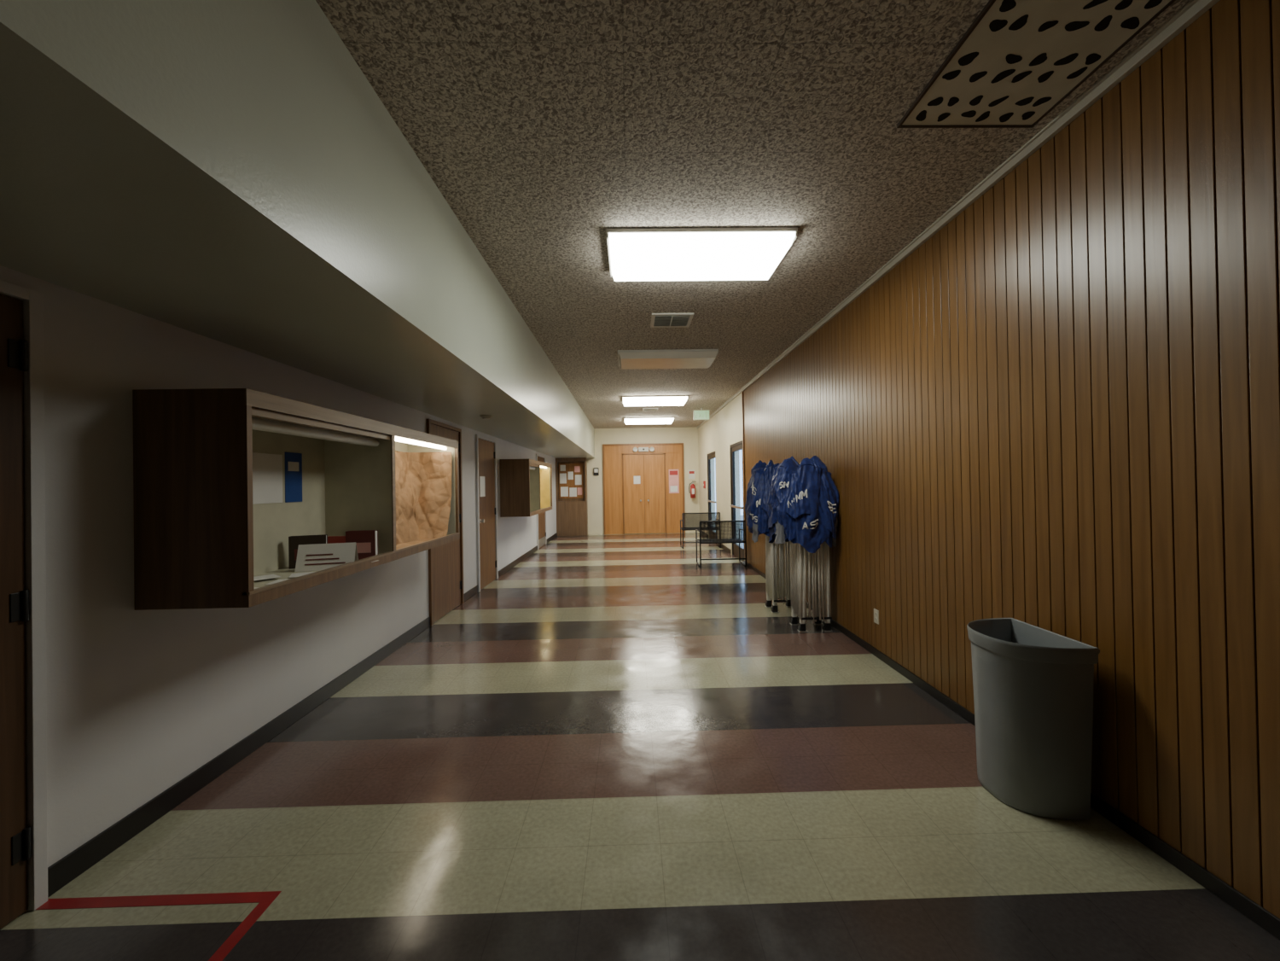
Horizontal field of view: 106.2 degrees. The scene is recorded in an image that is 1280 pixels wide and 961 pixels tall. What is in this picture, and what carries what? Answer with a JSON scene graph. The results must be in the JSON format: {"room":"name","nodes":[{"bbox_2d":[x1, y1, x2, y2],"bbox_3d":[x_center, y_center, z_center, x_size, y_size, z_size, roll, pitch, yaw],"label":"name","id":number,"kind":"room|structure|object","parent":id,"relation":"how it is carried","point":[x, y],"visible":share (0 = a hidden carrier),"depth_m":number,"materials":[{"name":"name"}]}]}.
{"room":"school corridor","nodes":[
{"label":"school corridor","id":0,"kind":"room"},
{"bbox_2d":[0,265,556,929],"bbox_3d":[-2.415,-0.015,5.703,0.200,3.190,17.500,-1,0,-1],"label":"wall","id":1,"kind":"structure","parent":0,"point":[138,701],"depth_m":2.16,"materials":[{"name":"paint"}]},
{"bbox_2d":[0,279,47,928],"bbox_3d":[-2.182,0.423,1.274,0.075,2.245,1.010,-1,0,-1],"label":"door","id":2,"kind":"structure","parent":1,"relation":"in","point":[23,701],"depth_m":1.72,"materials":[{"name":"brown wood"}]},
{"bbox_2d":[132,388,459,610],"bbox_3d":[-2.017,0.090,3.445,0.501,0.975,2.630,-1,0,-1],"label":"display case","id":3,"kind":"object","parent":1,"relation":"attached to","point":[201,541],"visible":0.95,"depth_m":2.23,"materials":[{"name":"brown wood"}]},
{"bbox_2d":[253,574,280,581],"bbox_3d":[-2.094,0.534,2.615,0.140,0.002,0.200,-1,-1,37],"label":"leaflet","id":4,"kind":"object","parent":3,"relation":"in","point":[270,576],"visible":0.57,"depth_m":2.64,"materials":[{"name":"white paper"}]},
{"bbox_2d":[252,452,282,504],"bbox_3d":[-2.243,-0.012,2.886,0.003,0.300,0.260,-1,0,-1],"label":"poster","id":5,"kind":"object","parent":3,"relation":"attached to","point":[267,468],"visible":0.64,"depth_m":2.89,"materials":[{"name":"white paper"}]},
{"bbox_2d":[265,578,290,584],"bbox_3d":[-1.863,0.540,2.580,0.200,0.002,0.140,-1,0,-13],"label":"leaflet","id":6,"kind":"object","parent":3,"relation":"in","point":[277,580],"visible":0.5,"depth_m":2.57,"materials":[{"name":"white paper"}]},
{"bbox_2d":[285,452,302,502],"bbox_3d":[-2.248,-0.021,3.119,0.004,0.320,0.155,-1,0,-1],"label":"poster","id":7,"kind":"object","parent":3,"relation":"attached to","point":[293,461],"visible":1,"depth_m":3.11,"materials":[{"name":"blue paper"}]},
{"bbox_2d":[288,571,314,577],"bbox_3d":[-1.887,0.536,2.759,0.200,0.002,0.140,-1,0,-30],"label":"leaflet","id":8,"kind":"object","parent":3,"relation":"in","point":[293,575],"visible":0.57,"depth_m":2.73,"materials":[{"name":"white paper"}]},
{"bbox_2d":[288,534,327,569],"bbox_3d":[-2.094,0.448,3.035,0.200,0.200,0.041,-1,0,-21],"label":"hardcover book","id":9,"kind":"object","parent":3,"relation":"in","point":[293,541],"visible":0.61,"depth_m":3.00,"materials":[{"name":"black paper"}]},
{"bbox_2d":[294,541,358,571],"bbox_3d":[-1.922,0.466,2.959,0.312,0.155,0.120,-1,0,-15],"label":"place card","id":10,"kind":"object","parent":3,"relation":"in","point":[317,556],"visible":0.95,"depth_m":2.93,"materials":[{"name":"white paper"}]},
{"bbox_2d":[327,535,345,543],"bbox_3d":[-2.110,0.470,3.355,0.150,0.160,0.031,-1,0,5],"label":"hardcover book","id":11,"kind":"object","parent":3,"relation":"in","point":[331,539],"visible":0.13,"depth_m":3.34,"materials":[{"name":"red paper"}]},
{"bbox_2d":[345,529,378,559],"bbox_3d":[-1.920,0.447,3.319,0.190,0.200,0.051,-1,0,-7],"label":"hardcover book","id":12,"kind":"object","parent":3,"relation":"in","point":[366,540],"visible":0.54,"depth_m":3.30,"materials":[{"name":"red paper"}]},
{"bbox_2d":[47,532,557,897],"bbox_3d":[-2.279,1.525,5.545,0.014,0.105,17.200,-1,0,-1],"label":"baseboard","id":13,"kind":"structure","parent":1,"relation":"attached to","point":[61,873],"depth_m":2.43,"materials":[{"name":"rubber"}]},
{"bbox_2d":[426,418,464,626],"bbox_3d":[-2.270,0.455,5.698,0.075,2.245,1.000,-1,0,-1],"label":"door","id":14,"kind":"structure","parent":1,"relation":"in","point":[445,561],"depth_m":5.69,"materials":[{"name":"brown wood"}]},
{"bbox_2d":[475,434,498,592],"bbox_3d":[-2.302,0.467,7.317,0.075,2.245,0.960,-1,0,-1],"label":"door","id":15,"kind":"structure","parent":1,"relation":"in","point":[485,450],"depth_m":7.28,"materials":[{"name":"brown wood"}]},
{"bbox_2d":[499,459,552,517],"bbox_3d":[-2.132,0.133,9.254,0.501,0.975,2.310,-1,0,-1],"label":"display case","id":16,"kind":"object","parent":1,"relation":"attached to","point":[526,485],"visible":1,"depth_m":8.10,"materials":[{"name":"brown wood"}]},
{"bbox_2d":[535,453,546,549],"bbox_3d":[-2.390,0.500,11.752,0.075,2.245,1.090,-1,0,-1],"label":"door","id":17,"kind":"structure","parent":1,"relation":"in","point":[541,518],"depth_m":11.71,"materials":[{"name":"brown wood"}]},
{"bbox_2d":[0,0,594,458],"bbox_3d":[-1.765,-1.178,5.725,1.140,0.885,17.500,-1,0,-1],"label":"soffit","id":18,"kind":"structure","parent":0,"point":[227,171],"depth_m":1.62,"materials":[{"name":"paint"}]},
{"bbox_2d":[480,414,492,419],"bbox_3d":[-1.752,-0.718,5.472,0.130,0.040,0.130,-1,0,-1],"label":"smoke detector","id":19,"kind":"object","parent":18,"relation":"attached to","point":[483,416],"visible":1,"depth_m":5.43,"materials":[{"name":"white plastic"}]},
{"bbox_2d":[0,532,1279,960],"bbox_3d":[-0.153,1.603,5.737,4.670,0.120,17.800,-1,0,-1],"label":"floor","id":20,"kind":"structure","parent":0,"point":[613,748],"depth_m":2.12,"materials":[{"name":"tile"}]},
{"bbox_2d":[35,890,281,960],"bbox_3d":[-1.756,1.538,1.321,0.852,0.001,0.933,-1,0,-1],"label":"tape","id":21,"kind":"object","parent":20,"relation":"on","point":[265,898],"visible":1,"depth_m":1.76,"materials":[{"name":"red plastic"}]},
{"bbox_2d":[555,457,587,535],"bbox_3d":[-2.028,0.483,14.309,0.899,2.303,0.299,-1,0,-1],"label":"tall cabinet","id":22,"kind":"object","parent":20,"relation":"on","point":[571,473],"visible":1,"depth_m":14.17,"materials":[{"name":"brown wood"}]},
{"bbox_2d":[680,512,721,548],"bbox_3d":[1.400,1.144,11.222,0.874,0.822,0.524,-1,0,-1],"label":"bench","id":23,"kind":"object","parent":20,"relation":"on","point":[692,520],"visible":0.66,"depth_m":10.97,"materials":[{"name":"black metal"}]},
{"bbox_2d":[695,520,746,567],"bbox_3d":[1.469,1.126,8.773,0.834,0.822,0.524,-1,0,-1],"label":"bench","id":24,"kind":"object","parent":20,"relation":"on","point":[723,539],"visible":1,"depth_m":8.52,"materials":[{"name":"black metal"}]},
{"bbox_2d":[744,459,791,612],"bbox_3d":[1.583,0.634,5.627,0.654,1.758,0.596,-1,0,-1],"label":"canopy tent","id":25,"kind":"object","parent":20,"relation":"on","point":[777,577],"visible":0.48,"depth_m":5.50,"materials":[{"name":"fabric"}]},
{"bbox_2d":[767,455,838,632],"bbox_3d":[1.654,0.625,4.925,0.646,1.763,0.617,-1,0,-1],"label":"canopy tent","id":26,"kind":"object","parent":20,"relation":"on","point":[803,502],"visible":1,"depth_m":4.75,"materials":[{"name":"fabric"}]},
{"bbox_2d":[966,617,1099,820],"bbox_3d":[1.800,1.105,2.293,0.346,0.762,0.482,-1,0,-1],"label":"trash can","id":27,"kind":"object","parent":20,"relation":"on","point":[1032,685],"visible":1,"depth_m":2.13,"materials":[{"name":"plastic"}]},
{"bbox_2d":[587,426,699,534],"bbox_3d":[-0.356,0.013,14.571,4.670,3.190,0.150,-1,0,-1],"label":"wall","id":28,"kind":"structure","parent":0,"point":[689,436],"depth_m":14.51,"materials":[{"name":"beige paint"}]},
{"bbox_2d":[593,467,599,475],"bbox_3d":[-1.319,-0.267,14.451,0.150,0.220,0.056,-1,0,-1],"label":"wall clock","id":29,"kind":"object","parent":28,"relation":"attached to","point":[596,469],"visible":1,"depth_m":14.43,"materials":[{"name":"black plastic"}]},
{"bbox_2d":[602,442,685,534],"bbox_3d":[0.115,0.244,14.449,2.440,2.710,0.110,-1,0,-1],"label":"door","id":30,"kind":"structure","parent":28,"relation":"in","point":[648,503],"depth_m":14.46,"materials":[{"name":"brown wood"}]},
{"bbox_2d":[634,476,639,483],"bbox_3d":[-0.089,-0.017,14.459,0.200,0.240,0.004,-1,0,-1],"label":"notice","id":31,"kind":"object","parent":30,"relation":"attached to","point":[637,479],"visible":1,"depth_m":14.46,"materials":[{"name":"white paper"}]},
{"bbox_2d":[633,447,654,452],"bbox_3d":[0.106,-0.934,14.422,0.648,0.148,0.119,-1,0,-1],"label":"emergency light","id":32,"kind":"object","parent":30,"relation":"attached to","point":[635,449],"visible":1,"depth_m":14.42,"materials":[{"name":"white plastic"}]},
{"bbox_2d":[669,469,679,493],"bbox_3d":[1.021,0.024,14.489,0.300,0.720,0.006,-1,0,-1],"label":"poster","id":33,"kind":"object","parent":30,"relation":"attached to","point":[673,474],"visible":1,"depth_m":14.49,"materials":[{"name":"pink paper"}]},
{"bbox_2d":[688,469,695,478],"bbox_3d":[1.567,-0.184,14.533,0.200,0.280,0.006,-1,0,-1],"label":"notice","id":34,"kind":"object","parent":28,"relation":"attached to","point":[691,472],"visible":1,"depth_m":14.53,"materials":[{"name":"white paper"}]},
{"bbox_2d":[688,481,696,498],"bbox_3d":[1.586,0.270,14.436,0.172,0.510,0.186,-1,-1,40],"label":"fire extinguisher","id":35,"kind":"object","parent":28,"relation":"attached to","point":[692,492],"visible":1,"depth_m":14.37,"materials":[{"name":"metal"}]},
{"bbox_2d":[315,0,1191,428],"bbox_3d":[-0.209,-1.722,5.760,4.670,0.150,17.800,-1,0,-1],"label":"ceiling","id":36,"kind":"structure","parent":0,"point":[544,127],"depth_m":2.40,"materials":[{"name":"tile"}]},
{"bbox_2d":[623,416,674,424],"bbox_3d":[0.229,-1.554,12.519,1.274,0.105,0.624,-1,0,-1],"label":"ceiling light","id":37,"kind":"object","parent":36,"relation":"attached to","point":[627,420],"depth_m":12.24,"materials":[{"name":"white plastic"}]},
{"bbox_2d":[642,407,658,411],"bbox_3d":[0.236,-1.608,10.894,0.360,0.020,0.350,-1,0,-1],"label":"ceiling vent","id":38,"kind":"object","parent":36,"relation":"in","point":[643,409],"depth_m":10.80,"materials":[{"name":"white metal"}]},
{"bbox_2d":[622,395,688,406],"bbox_3d":[0.289,-1.576,9.519,1.274,0.105,0.624,-1,0,-1],"label":"ceiling light","id":39,"kind":"object","parent":36,"relation":"attached to","point":[646,400],"depth_m":9.24,"materials":[{"name":"white plastic"}]},
{"bbox_2d":[617,349,718,369],"bbox_3d":[0.351,-1.599,6.370,1.274,0.105,0.624,-1,0,-1],"label":"ceiling light","id":40,"kind":"object","parent":36,"relation":"attached to","point":[664,358],"depth_m":6.12,"materials":[{"name":"white plastic"}]},
{"bbox_2d":[650,313,693,327],"bbox_3d":[0.323,-1.651,4.970,0.420,0.020,0.400,-1,0,-1],"label":"ceiling vent","id":41,"kind":"object","parent":36,"relation":"in","point":[658,320],"depth_m":4.96,"materials":[{"name":"white metal"}]},
{"bbox_2d":[692,407,709,419],"bbox_3d":[1.388,-1.502,10.859,0.360,0.270,0.054,-1,0,-1],"label":"exit sign","id":42,"kind":"object","parent":36,"relation":"hanging from","point":[698,415],"visible":1,"depth_m":10.84,"materials":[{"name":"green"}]},
{"bbox_2d":[605,226,797,281],"bbox_3d":[0.409,-1.620,3.491,1.274,0.105,0.624,-1,0,-1],"label":"ceiling light","id":43,"kind":"object","parent":36,"relation":"attached to","point":[734,253],"depth_m":3.31,"materials":[{"name":"white plastic"}]},
{"bbox_2d":[896,0,1175,127],"bbox_3d":[1.566,-1.697,1.589,0.654,0.016,1.414,-1,0,-1],"label":"return grille","id":44,"kind":"object","parent":36,"relation":"in","point":[1017,61],"depth_m":1.93,"materials":[{"name":"beige metal"}]},
{"bbox_2d":[698,0,1279,918],"bbox_3d":[2.053,-0.089,5.793,0.200,3.190,17.500,-1,0,-1],"label":"wall","id":45,"kind":"structure","parent":0,"point":[1058,412],"depth_m":2.07,"materials":[{"name":"brown wood"}]},
{"bbox_2d":[707,451,716,539],"bbox_3d":[1.862,0.420,12.287,0.120,2.270,1.300,-1,0,-1],"label":"door","id":46,"kind":"structure","parent":45,"relation":"in","point":[710,456],"depth_m":12.80,"materials":[{"name":"brown metal"}]},
{"bbox_2d":[730,440,744,562],"bbox_3d":[1.919,0.399,9.387,0.120,2.270,1.140,-1,0,-1],"label":"door","id":47,"kind":"structure","parent":45,"relation":"in","point":[736,446],"depth_m":9.81,"materials":[{"name":"brown metal"}]},
{"bbox_2d":[741,391,745,559],"bbox_3d":[1.885,-0.091,8.705,0.020,3.040,0.050,-1,0,-1],"label":"trim","id":48,"kind":"structure","parent":45,"relation":"attached to","point":[741,392],"depth_m":8.69,"materials":[{"name":"brown wood"}]},
{"bbox_2d":[873,608,878,624],"bbox_3d":[2.003,1.153,4.075,0.010,0.115,0.075,-1,0,-1],"label":"wall outlet","id":49,"kind":"object","parent":45,"relation":"attached to","point":[875,611],"visible":1,"depth_m":4.07,"materials":[{"name":"white plastic"}]},
{"bbox_2d":[696,0,1220,428],"bbox_3d":[1.905,-1.657,5.801,0.045,0.050,17.500,-1,0,-1],"label":"trim","id":50,"kind":"structure","parent":45,"relation":"attached to","point":[1193,9],"depth_m":2.36,"materials":[{"name":"paint"}]},
{"bbox_2d":[701,530,1279,940],"bbox_3d":[1.973,1.458,5.780,0.012,0.100,17.500,-1,0,-1],"label":"baseboard","id":51,"kind":"structure","parent":45,"relation":"attached to","point":[1256,913],"depth_m":1.92,"materials":[{"name":"rubber"}]},
{"label":"outside","id":52,"kind":"structure","parent":0,"visible":0},
{"bbox_2d":[740,515,744,547],"bbox_3d":[7.920,1.523,12.149,11.730,0.100,20.000,-1,0,-1],"label":"ground","id":53,"kind":"structure","parent":52,"point":[741,516],"depth_m":14.37,"materials":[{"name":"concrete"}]}
]}

